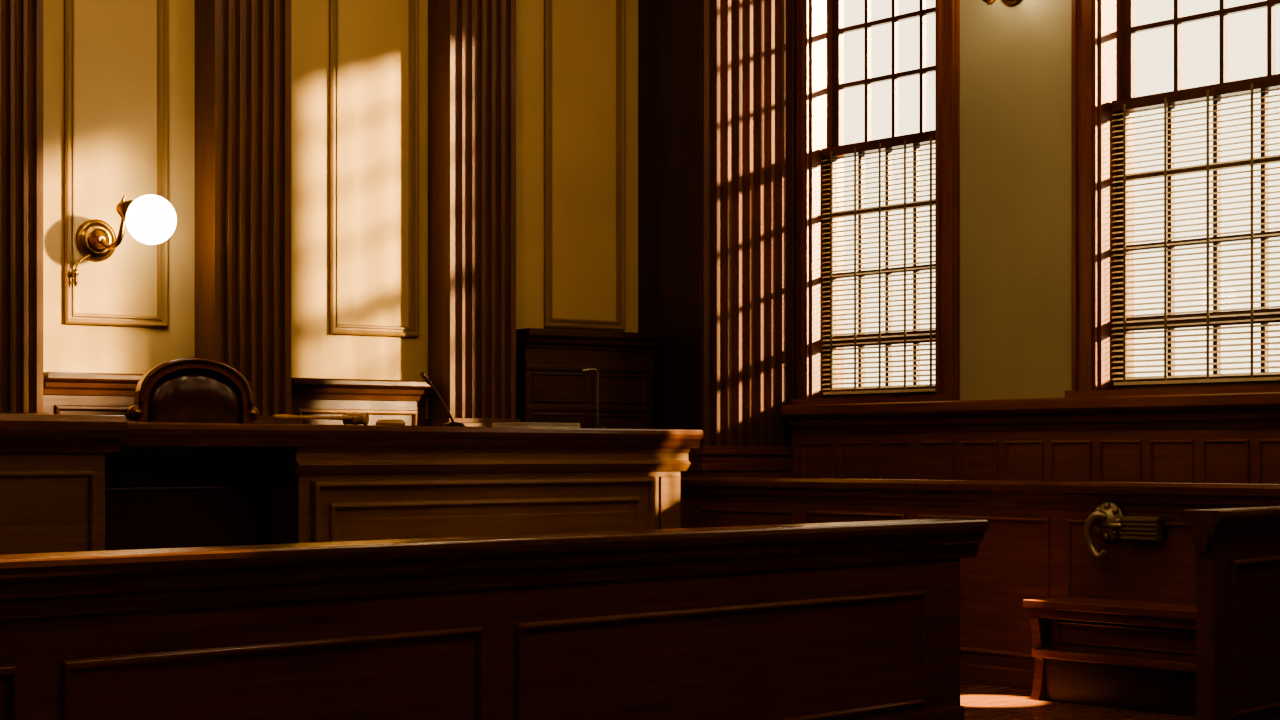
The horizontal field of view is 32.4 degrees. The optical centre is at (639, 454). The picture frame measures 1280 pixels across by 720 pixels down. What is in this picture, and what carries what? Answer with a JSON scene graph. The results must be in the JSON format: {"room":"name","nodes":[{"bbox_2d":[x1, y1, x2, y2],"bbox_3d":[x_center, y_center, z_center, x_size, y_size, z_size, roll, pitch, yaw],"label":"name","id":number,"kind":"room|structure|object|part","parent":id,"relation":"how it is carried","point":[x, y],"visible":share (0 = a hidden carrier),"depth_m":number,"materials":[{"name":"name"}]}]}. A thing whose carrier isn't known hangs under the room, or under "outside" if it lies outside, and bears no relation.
{"room":"courtroom","nodes":[
{"label":"courtroom","id":0,"kind":"room"},
{"bbox_2d":[43,0,637,417],"bbox_3d":[-5.084,-1.550,11.783,14.300,5.600,0.300,0,0,-38],"label":"wall","id":1,"kind":"structure","parent":0,"point":[116,40],"depth_m":14.07,"materials":[{"name":"beige paint"}]},
{"bbox_2d":[0,0,47,413],"bbox_3d":[-3.668,-1.549,12.460,0.670,5.598,0.348,0,0,-38],"label":"fluted pilaster","id":2,"kind":"object","parent":1,"relation":"attached to","point":[21,21],"visible":0.48,"depth_m":12.49,"materials":[{"name":"brown wood"}]},
{"bbox_2d":[64,0,168,327],"bbox_3d":[-3.110,-2.310,13.091,0.655,3.080,0.030,0,0,-38],"label":"trim","id":3,"kind":"structure","parent":1,"relation":"attached to","point":[70,317],"depth_m":13.01,"materials":[{"name":"paint"}]},
{"bbox_2d":[72,195,176,285],"bbox_3d":[-3.000,-1.253,12.884,0.632,0.526,0.291,0,0,26],"label":"wall sconce","id":4,"kind":"object","parent":1,"relation":"attached to","point":[150,219],"visible":1,"depth_m":12.77,"materials":[{"name":"gold metal"}]},
{"bbox_3d":[-2.846,-1.370,12.809,0.290,0.290,0.290,0,0,-38],"label":"globe","id":5,"kind":"part","parent":4,"relation":"part of","materials":[{"name":"white glass"}]},
{"bbox_2d":[43,372,431,425],"bbox_3d":[-5.964,0.385,10.810,11.520,1.730,0.170,0,0,-38],"label":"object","id":6,"kind":"structure","parent":1,"relation":"attached to","point":[64,393],"depth_m":13.77,"materials":[{"name":"brown wood"}]},
{"bbox_2d":[195,0,300,423],"bbox_3d":[-2.408,-1.549,13.429,0.670,5.598,0.348,0,0,-38],"label":"fluted pilaster","id":7,"kind":"object","parent":1,"relation":"attached to","point":[243,47],"visible":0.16,"depth_m":13.36,"materials":[{"name":"brown wood"}]},
{"bbox_2d":[329,0,418,336],"bbox_3d":[-1.708,-2.310,14.170,0.656,3.080,0.030,0,0,-38],"label":"trim","id":8,"kind":"structure","parent":1,"relation":"attached to","point":[335,327],"depth_m":14.17,"materials":[{"name":"paint"}]},
{"bbox_2d":[426,0,519,426],"bbox_3d":[-1.084,-1.549,14.446,0.670,5.598,0.348,0,0,-38],"label":"fluted pilaster","id":9,"kind":"object","parent":1,"relation":"attached to","point":[472,43],"visible":0.48,"depth_m":14.36,"materials":[{"name":"brown wood"}]},
{"bbox_2d":[544,0,624,330],"bbox_3d":[-0.377,-2.360,15.193,0.680,2.980,0.030,0,0,-38],"label":"trim","id":10,"kind":"structure","parent":1,"relation":"attached to","point":[549,322],"depth_m":15.36,"materials":[{"name":"paint"}]},
{"bbox_2d":[638,0,795,527],"bbox_3d":[0.546,-1.549,15.415,0.935,5.598,0.798,0,0,-38],"label":"pilaster","id":11,"kind":"object","parent":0,"point":[717,78],"visible":0.73,"depth_m":15.20,"materials":[{"name":"brown wood"}]},
{"bbox_2d":[960,0,1070,399],"bbox_3d":[6.585,-1.550,8.581,0.300,5.600,19.600,0,0,-38],"label":"wall","id":12,"kind":"structure","parent":0,"point":[1015,61],"depth_m":13.82,"materials":[{"name":"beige paint"}]},
{"bbox_2d":[790,0,959,404],"bbox_3d":[1.677,-2.143,14.892,0.390,3.595,1.550,0,0,-38],"label":"window","id":13,"kind":"structure","parent":12,"relation":"in","point":[821,151],"depth_m":15.10,"materials":[{"name":"brown wood"}]},
{"bbox_2d":[982,0,1021,5],"bbox_3d":[2.197,-2.984,13.678,0.445,0.382,0.320,0,0,-38],"label":"wall sconce","id":14,"kind":"object","parent":12,"relation":"attached to","point":[988,2],"visible":1,"depth_m":13.81,"materials":[{"name":"gold metal"}]},
{"bbox_2d":[782,0,1279,483],"bbox_3d":[6.736,-1.345,8.199,0.525,5.190,18.210,0,0,-38],"label":"window","id":15,"kind":"structure","parent":12,"relation":"in","point":[1104,101],"depth_m":13.22,"materials":[{"name":"brown wood"}]},
{"bbox_2d":[960,681,1195,719],"bbox_3d":[0.797,1.350,4.132,14.900,0.200,19.600,0,0,-38],"label":"floor","id":16,"kind":"structure","parent":0,"point":[979,701],"depth_m":10.81,"materials":[{"name":"brown wood"}]},
{"bbox_2d":[0,414,127,554],"bbox_3d":[-3.657,0.535,9.225,0.910,1.430,2.960,0,0,42],"label":"desk","id":17,"kind":"object","parent":16,"relation":"on","point":[52,466],"visible":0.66,"depth_m":9.82,"materials":[{"name":"brown wood"}]},
{"bbox_2d":[105,422,702,550],"bbox_3d":[-1.248,0.547,12.088,0.580,1.406,4.280,0,0,42],"label":"bench","id":18,"kind":"object","parent":16,"relation":"on","point":[168,484],"visible":0.45,"depth_m":11.61,"materials":[{"name":"brown wood"}]},
{"bbox_2d":[272,413,368,424],"bbox_3d":[-1.687,-0.192,11.581,0.143,0.068,0.620,0,0,42],"label":"gavel","id":19,"kind":"object","parent":18,"relation":"on","point":[354,418],"visible":0.98,"depth_m":11.67,"materials":[{"name":"brown wood"}]},
{"bbox_3d":[-1.713,-0.196,11.551,0.032,0.032,0.540,0,0,42],"label":"handle","id":20,"kind":"part","parent":19,"relation":"part of","materials":[{"name":"brown wood"}]},
{"bbox_2d":[376,419,404,425],"bbox_3d":[-1.353,-0.174,11.926,0.160,0.036,0.160,0,0,-38],"label":"block","id":21,"kind":"object","parent":18,"relation":"on","point":[398,422],"visible":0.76,"depth_m":11.86,"materials":[{"name":"brown wood"}]},
{"bbox_2d":[420,372,464,425],"bbox_3d":[-1.089,-0.306,12.246,0.124,0.301,0.371,0,0,21],"label":"gooseneck microphone","id":22,"kind":"object","parent":18,"relation":"on","point":[423,375],"visible":0.94,"depth_m":12.26,"materials":[{"name":"black metal"}]},
{"bbox_2d":[492,422,579,427],"bbox_3d":[-0.600,-0.171,12.745,0.324,0.030,0.444,0,0,42],"label":"paper stack","id":23,"kind":"object","parent":18,"relation":"on","point":[514,424],"visible":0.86,"depth_m":12.62,"materials":[{"name":"paper"}]},
{"bbox_2d":[580,368,605,427],"bbox_3d":[-0.294,-0.340,13.280,0.104,0.368,0.214,0,0,42],"label":"gooseneck microphone","id":24,"kind":"object","parent":18,"relation":"on","point":[585,369],"visible":0.94,"depth_m":13.31,"materials":[{"name":"black metal"}]},
{"bbox_2d":[0,518,988,719],"bbox_3d":[-1.209,0.775,7.232,0.306,0.950,8.220,0,0,41],"label":"wooden partition","id":25,"kind":"object","parent":16,"relation":"on","point":[858,620],"visible":1,"depth_m":7.92,"materials":[{"name":"brown wood"}]},
{"bbox_2d":[516,328,657,428],"bbox_3d":[-0.396,0.205,15.000,1.075,2.090,0.308,0,0,-38],"label":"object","id":26,"kind":"object","parent":16,"relation":"on","point":[551,387],"visible":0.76,"depth_m":14.88,"materials":[{"name":"brown wood"}]},
{"bbox_2d":[680,477,1279,688],"bbox_3d":[2.812,0.695,10.915,0.254,1.110,8.300,0,0,-38],"label":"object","id":27,"kind":"object","parent":16,"relation":"on","point":[1033,546],"visible":0.47,"depth_m":11.84,"materials":[{"name":"brown wood"}]},
{"bbox_2d":[1084,502,1162,558],"bbox_3d":[2.447,0.388,11.179,0.097,0.296,0.443,0,0,-38],"label":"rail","id":28,"kind":"object","parent":27,"relation":"attached to","point":[1108,519],"visible":1,"depth_m":11.23,"materials":[{"name":"gold metal"}]},
{"bbox_2d":[1023,597,1195,716],"bbox_3d":[2.532,0.995,10.826,0.370,0.510,1.400,0,0,-38],"label":"wooden bench","id":29,"kind":"object","parent":16,"relation":"on","point":[1124,654],"visible":0.59,"depth_m":10.88,"materials":[{"name":"brown wood"}]},
{"bbox_2d":[1181,506,1279,719],"bbox_3d":[2.716,0.742,9.704,0.176,1.017,1.120,0,0,39],"label":"wooden partition","id":30,"kind":"object","parent":16,"relation":"on","point":[1237,550],"visible":1,"depth_m":9.41,"materials":[{"name":"brown wood"}]},
{"bbox_3d":[-1.821,1.050,12.584,4.077,0.400,1.686,0,0,-38],"label":"dais","id":31,"kind":"object","parent":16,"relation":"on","visible":0},
{"bbox_2d":[126,357,258,423],"bbox_3d":[-2.364,0.158,11.879,0.710,1.385,0.579,0,0,-24],"label":"chair","id":32,"kind":"object","parent":31,"relation":"on","point":[188,389],"visible":0.3,"depth_m":12.02,"materials":[{"name":"brown leather"}]}
]}

